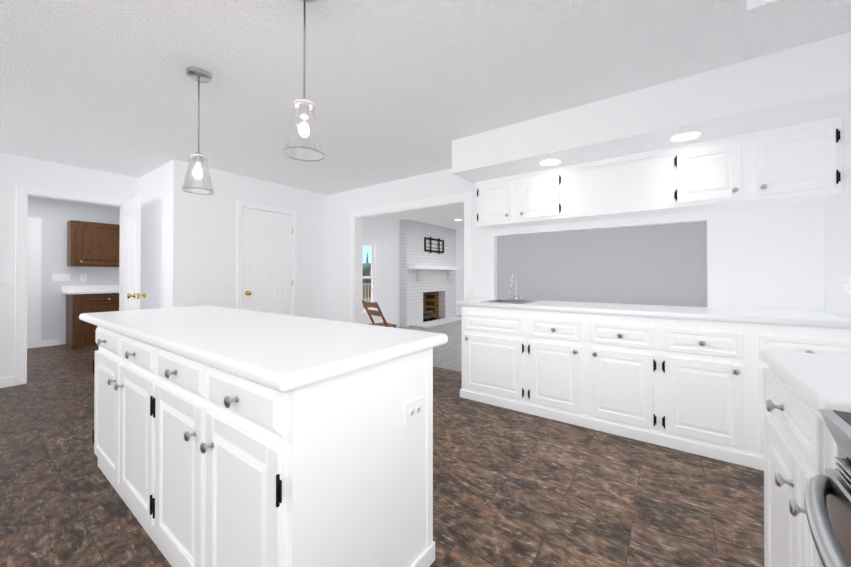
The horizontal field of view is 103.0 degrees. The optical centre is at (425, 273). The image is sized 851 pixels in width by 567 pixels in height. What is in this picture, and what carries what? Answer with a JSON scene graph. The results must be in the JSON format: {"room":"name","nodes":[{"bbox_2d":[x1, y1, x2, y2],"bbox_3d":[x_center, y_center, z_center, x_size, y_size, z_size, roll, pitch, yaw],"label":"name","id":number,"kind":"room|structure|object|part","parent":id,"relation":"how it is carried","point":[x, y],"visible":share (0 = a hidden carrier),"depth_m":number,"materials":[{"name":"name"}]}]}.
{"room":"kitchen","nodes":[
{"label":"kitchen","id":0,"kind":"room"},
{"bbox_2d":[0,152,138,377],"bbox_3d":[-4.291,-0.037,3.781,0.140,2.440,5.780,0,0,36],"label":"wall","id":1,"kind":"structure","parent":0,"point":[20,170],"depth_m":3.59,"materials":[{"name":"white paint"}]},
{"bbox_2d":[0,376,14,387],"bbox_3d":[-5.131,1.126,2.481,0.012,0.100,2.698,0,0,36],"label":"baseboard","id":2,"kind":"structure","parent":1,"relation":"attached to","point":[7,382],"depth_m":3.53,"materials":[{"name":"white paint"}]},
{"bbox_2d":[15,184,130,385],"bbox_3d":[-4.122,0.119,4.009,0.170,2.130,0.952,0,0,36],"label":"door frame","id":3,"kind":"structure","parent":1,"relation":"attached to","point":[21,259],"depth_m":3.62,"materials":[{"name":"white paint"}]},
{"bbox_2d":[122,197,145,310],"bbox_3d":[-3.513,0.161,3.995,0.812,2.030,0.165,0,0,36],"label":"laundry door","id":4,"kind":"structure","parent":1,"relation":"in","point":[131,232],"depth_m":3.91,"materials":[{"name":"white paint"}]},
{"bbox_2d":[28,196,119,343],"bbox_3d":[-6.339,-0.027,5.558,0.140,2.440,4.540,0,0,36],"label":"wall","id":5,"kind":"structure","parent":0,"point":[55,215],"depth_m":5.69,"materials":[{"name":"white paint"}]},
{"bbox_2d":[27,217,41,347],"bbox_3d":[-6.543,0.140,5.137,0.016,2.100,0.940,0,0,36],"label":"door frame","id":6,"kind":"structure","parent":5,"relation":"attached to","point":[34,280],"depth_m":5.46,"materials":[{"name":"white paint"}]},
{"bbox_2d":[27,339,59,348],"bbox_3d":[-6.835,1.138,4.732,0.012,0.100,2.350,0,0,36],"label":"baseboard","id":7,"kind":"structure","parent":5,"relation":"attached to","point":[53,342],"depth_m":5.56,"materials":[{"name":"white paint"}]},
{"bbox_2d":[52,274,69,280],"bbox_3d":[-6.140,0.063,5.698,0.013,0.102,0.197,0,0,36],"label":"light switch","id":8,"kind":"object","parent":5,"relation":"attached to","point":[62,277],"depth_m":5.70,"materials":[{"name":"white plastic"}]},
{"bbox_2d":[80,274,86,281],"bbox_3d":[-5.984,0.070,5.918,0.008,0.130,0.080,0,0,36],"label":"light switch","id":9,"kind":"object","parent":5,"relation":"attached to","point":[83,277],"depth_m":5.92,"materials":[{"name":"white plastic"}]},
{"bbox_2d":[62,285,118,292],"bbox_3d":[-5.656,0.252,6.353,0.028,0.090,1.610,0,0,36],"label":"backsplash","id":10,"kind":"structure","parent":5,"relation":"attached to","point":[64,288],"depth_m":5.98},
{"bbox_2d":[67,220,119,266],"bbox_3d":[-5.745,-0.505,5.983,0.322,0.760,0.780,0,0,36],"label":"upper cabinet","id":11,"kind":"object","parent":5,"relation":"attached to","point":[92,244],"depth_m":5.79,"materials":[{"name":"brown wood"}]},
{"bbox_2d":[139,163,166,309],"bbox_3d":[-3.279,-0.035,4.165,1.050,2.440,0.140,0,0,36],"label":"wall","id":12,"kind":"structure","parent":0,"point":[153,185],"depth_m":4.07,"materials":[{"name":"white paint"}]},
{"bbox_2d":[167,159,326,319],"bbox_3d":[-2.220,-0.033,4.581,0.140,2.440,2.056,0,0,36],"label":"wall","id":13,"kind":"structure","parent":0,"point":[188,249],"depth_m":4.11,"materials":[{"name":"white paint"}]},
{"bbox_2d":[242,208,292,314],"bbox_3d":[-2.145,0.170,4.607,0.165,2.020,0.712,0,0,36],"label":"closet door","id":14,"kind":"structure","parent":13,"relation":"in","point":[267,282],"depth_m":4.58,"materials":[{"name":"white paint"}]},
{"bbox_2d":[237,201,297,315],"bbox_3d":[-2.118,0.135,4.587,0.014,2.105,0.848,0,0,36],"label":"trim","id":15,"kind":"structure","parent":13,"relation":"attached to","point":[240,205],"depth_m":4.43,"materials":[{"name":"white paint"}]},
{"bbox_2d":[0,315,763,566],"bbox_3d":[-0.771,1.223,5.622,10.200,0.060,13.500,0,0,36],"label":"floor","id":16,"kind":"structure","parent":0,"point":[512,488],"depth_m":1.81,"materials":[{"name":"tile"}]},
{"bbox_2d":[66,293,118,347],"bbox_3d":[-5.659,0.764,5.883,0.572,0.860,0.750,0,0,36],"label":"base cabinet","id":17,"kind":"object","parent":16,"relation":"on","point":[89,299],"depth_m":5.56,"materials":[{"name":"brown wood"}]},
{"bbox_2d":[66,289,118,292],"bbox_3d":[-5.433,0.315,6.191,0.578,0.038,1.610,0,0,36],"label":"countertop","id":18,"kind":"structure","parent":17,"relation":"on","point":[67,290],"depth_m":5.79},
{"bbox_2d":[85,321,434,566],"bbox_3d":[-1.000,0.735,1.707,2.064,0.874,0.702,0,0,36],"label":"kitchen island","id":19,"kind":"object","parent":16,"relation":"on","point":[225,437],"depth_m":1.13,"materials":[{"name":"white paint"}]},
{"bbox_2d":[79,305,447,396],"bbox_3d":[-1.062,0.274,1.792,2.324,0.044,0.753,0,0,36],"label":"island countertop","id":20,"kind":"structure","parent":19,"relation":"on","point":[290,354],"depth_m":1.26,"materials":[{"name":"white stone"}]},
{"bbox_2d":[362,301,396,327],"bbox_3d":[-0.654,0.789,4.867,0.510,0.800,0.400,0,0,-38],"label":"folding chair","id":21,"kind":"object","parent":16,"relation":"on","point":[384,323],"visible":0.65,"depth_m":4.78,"materials":[{"name":"brown wood"}]},
{"bbox_2d":[400,219,461,327],"bbox_3d":[0.191,-0.011,8.512,0.941,2.438,2.160,0,0,36],"label":"fireplace","id":22,"kind":"object","parent":16,"relation":"on","point":[421,270],"visible":1,"depth_m":8.12,"materials":[{"name":"brick"}]},
{"bbox_2d":[423,291,440,321],"bbox_3d":[-0.033,0.815,8.731,0.656,0.790,1.060,0,0,36],"label":"firebox","id":23,"kind":"object","parent":22,"relation":"attached to","point":[430,301],"depth_m":9.19,"materials":[{"name":"black"}]},
{"bbox_2d":[424,237,443,253],"bbox_3d":[0.232,-0.712,8.505,0.035,0.400,0.850,0,0,36],"label":"wall decor","id":24,"kind":"object","parent":22,"relation":"attached to","point":[438,244],"visible":0.96,"depth_m":8.46,"materials":[{"name":"black metal"}]},
{"bbox_2d":[460,305,527,413],"bbox_3d":[0.773,0.743,3.292,0.635,0.874,0.627,0,0,36],"label":"base cabinet","id":25,"kind":"object","parent":16,"relation":"on","point":[494,341],"depth_m":3.02,"materials":[{"name":"white paint"}]},
{"bbox_2d":[528,309,587,427],"bbox_3d":[1.218,0.742,2.971,0.463,0.874,0.627,0,0,36],"label":"base cabinet","id":26,"kind":"object","parent":16,"relation":"on","point":[557,342],"depth_m":2.70,"materials":[{"name":"white paint"}]},
{"bbox_2d":[588,313,663,445],"bbox_3d":[1.592,0.740,2.700,0.462,0.874,0.627,0,0,36],"label":"base cabinet","id":27,"kind":"object","parent":16,"relation":"on","point":[624,352],"depth_m":2.43,"materials":[{"name":"white paint"}]},
{"bbox_2d":[660,317,755,468],"bbox_3d":[1.966,0.739,2.430,0.460,0.874,0.627,0,0,36],"label":"base cabinet","id":28,"kind":"object","parent":16,"relation":"on","point":[688,379],"depth_m":2.16,"materials":[{"name":"white paint"}]},
{"bbox_2d":[456,298,850,328],"bbox_3d":[1.493,0.282,2.761,2.508,0.040,0.648,0,0,36],"label":"countertop","id":29,"kind":"structure","parent":28,"relation":"on","point":[806,320],"depth_m":2.33,"materials":[{"name":"white stone"}]},
{"bbox_2d":[492,298,527,304],"bbox_3d":[0.800,0.333,3.208,0.410,0.150,0.410,0,0,36],"label":"sink","id":30,"kind":"object","parent":29,"relation":"in","point":[506,302],"depth_m":3.27,"materials":[{"name":"silver metal"}]},
{"bbox_2d":[508,273,523,300],"bbox_3d":[0.864,0.126,3.298,0.150,0.264,0.144,0,0,36],"label":"faucet","id":31,"kind":"object","parent":29,"relation":"on","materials":[{"name":"silver metal"}]},
{"bbox_2d":[756,325,850,470],"bbox_3d":[2.334,0.737,2.164,0.448,0.874,0.627,0,0,36],"label":"base cabinet","id":32,"kind":"object","parent":16,"relation":"on","point":[836,342],"depth_m":1.97,"materials":[{"name":"white paint"}]},
{"bbox_2d":[761,349,850,566],"bbox_3d":[1.204,0.709,0.754,0.628,0.916,0.560,0,0,36],"label":"base cabinet","id":33,"kind":"object","parent":16,"relation":"on","point":[801,448],"visible":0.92,"depth_m":0.87,"materials":[{"name":"white paint"}]},
{"bbox_2d":[804,409,850,566],"bbox_3d":[0.788,0.707,0.218,0.672,0.875,0.771,0,0,36],"label":"range","id":34,"kind":"object","parent":16,"relation":"on","point":[827,499],"visible":1,"depth_m":0.61,"materials":[{"name":"silver metal"}]},
{"bbox_2d":[363,216,463,325],"bbox_3d":[0.144,-0.009,8.891,0.140,2.440,7.420,0,0,36],"label":"wall","id":35,"kind":"structure","parent":0,"point":[385,231],"depth_m":7.49,"materials":[{"name":"white paint"}]},
{"bbox_2d":[363,238,379,317],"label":"living room window","id":36,"kind":"structure","parent":35,"relation":"in","point":[373,265],"depth_m":7.15,"materials":[{"name":"white paint"}]},
{"bbox_3d":[-1.002,0.917,10.049,3.040,1.200,8.600,0,0,36],"label":"deck rail","id":37,"kind":"part","parent":36,"relation":"part of","materials":[{"name":"beige wood"}]},
{"bbox_2d":[0,0,850,232],"bbox_3d":[-0.771,-1.277,5.636,10.200,0.060,13.500,0,0,36],"label":"ceiling","id":38,"kind":"structure","parent":0,"point":[395,90],"depth_m":2.10,"materials":[{"name":"white paint"}]},
{"bbox_2d":[181,67,214,194],"bbox_3d":[-1.427,-0.890,2.128,0.176,0.747,0.176,0,0,36],"label":"pendant light","id":39,"kind":"object","parent":38,"relation":"hanging from","point":[199,75],"visible":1,"depth_m":2.12,"materials":[{"name":"clear glass"}]},
{"bbox_2d":[283,0,324,161],"bbox_3d":[-0.531,-0.894,1.484,0.176,0.747,0.176,0,0,36],"label":"pendant light","id":40,"kind":"object","parent":38,"relation":"hanging from","point":[304,106],"visible":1,"depth_m":1.48,"materials":[{"name":"clear glass"}]},
{"bbox_2d":[452,32,850,183],"bbox_3d":[1.474,-1.106,2.748,2.514,0.308,0.703,0,0,36],"label":"soffit","id":41,"kind":"structure","parent":38,"relation":"attached to","point":[809,82],"depth_m":2.22,"materials":[{"name":"white paint"}]},
{"bbox_2d":[537,158,562,166],"bbox_3d":[1.058,-0.945,2.880,0.204,0.009,0.204,0,0,36],"label":"recessed light","id":42,"kind":"object","parent":41,"relation":"attached to","point":[550,162],"visible":1,"depth_m":2.88,"materials":[{"name":"white paint"}]},
{"bbox_2d":[668,130,704,142],"bbox_3d":[1.802,-0.948,2.342,0.204,0.009,0.204,0,0,36],"label":"recessed light","id":43,"kind":"object","parent":41,"relation":"attached to","point":[686,136],"visible":1,"depth_m":2.34,"materials":[{"name":"white paint"}]},
{"bbox_2d":[327,168,824,321],"bbox_3d":[0.121,-0.034,4.243,6.750,2.440,0.140,0,0,36],"label":"wall","id":44,"kind":"structure","parent":0,"point":[770,257],"depth_m":2.98,"materials":[{"name":"white paint"}]},
{"bbox_2d":[349,192,471,323],"bbox_3d":[-0.258,0.127,4.515,2.045,2.120,0.173,0,0,36],"label":"trim","id":45,"kind":"structure","parent":44,"relation":"attached to","point":[356,217],"depth_m":4.71,"materials":[{"name":"white paint"}]},
{"bbox_2d":[475,175,522,229],"bbox_3d":[0.776,-0.717,3.485,0.424,0.458,0.322,0,0,36],"label":"upper cabinet","id":46,"kind":"object","parent":44,"relation":"attached to","point":[495,198],"depth_m":3.36,"materials":[{"name":"white paint"}]},
{"bbox_2d":[515,167,566,226],"bbox_3d":[1.120,-0.719,3.237,0.424,0.458,0.322,0,0,36],"label":"upper cabinet","id":47,"kind":"object","parent":44,"relation":"attached to","point":[538,194],"depth_m":3.11,"materials":[{"name":"white paint"}]},
{"bbox_2d":[563,144,686,222],"bbox_3d":[1.616,-0.721,2.878,0.936,0.458,0.322,0,0,36],"label":"upper cabinet","id":48,"kind":"object","parent":44,"relation":"attached to","point":[653,182],"depth_m":2.72,"materials":[{"name":"white paint"}]},
{"bbox_2d":[687,133,750,212],"bbox_3d":[2.104,-0.722,2.525,0.405,0.458,0.322,0,0,36],"label":"upper cabinet","id":49,"kind":"object","parent":44,"relation":"attached to","point":[718,170],"depth_m":2.37,"materials":[{"name":"white paint"}]},
{"bbox_2d":[747,116,841,206],"bbox_3d":[2.436,-0.724,2.285,0.415,0.458,0.322,0,0,36],"label":"upper cabinet","id":50,"kind":"object","parent":44,"relation":"attached to","point":[797,163],"depth_m":2.15,"materials":[{"name":"white paint"}]},
{"bbox_2d":[824,108,850,318],"bbox_3d":[1.024,-0.058,-0.149,0.140,2.440,5.920,0,0,36],"label":"wall","id":51,"kind":"structure","parent":0,"point":[837,237],"depth_m":2.07,"materials":[{"name":"white paint"}]},
{"bbox_2d":[844,274,850,294],"bbox_3d":[2.469,0.064,1.983,0.013,0.120,0.080,0,0,36],"label":"light switch","id":52,"kind":"object","parent":51,"relation":"attached to","point":[847,284],"visible":1,"depth_m":1.98,"materials":[{"name":"white plastic"}]},
{"bbox_3d":[-12.538,1.676,21.225,34.840,0.200,40.000,0,0,36],"label":"ground","id":53,"kind":"structure","parent":0,"visible":0},
{"bbox_2d":[363,252,370,297],"bbox_3d":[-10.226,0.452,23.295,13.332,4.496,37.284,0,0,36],"label":"tree","id":54,"kind":"object","parent":53,"relation":"on","point":[366,271],"depth_m":22.27,"materials":[{"name":"green plant"}]}
]}

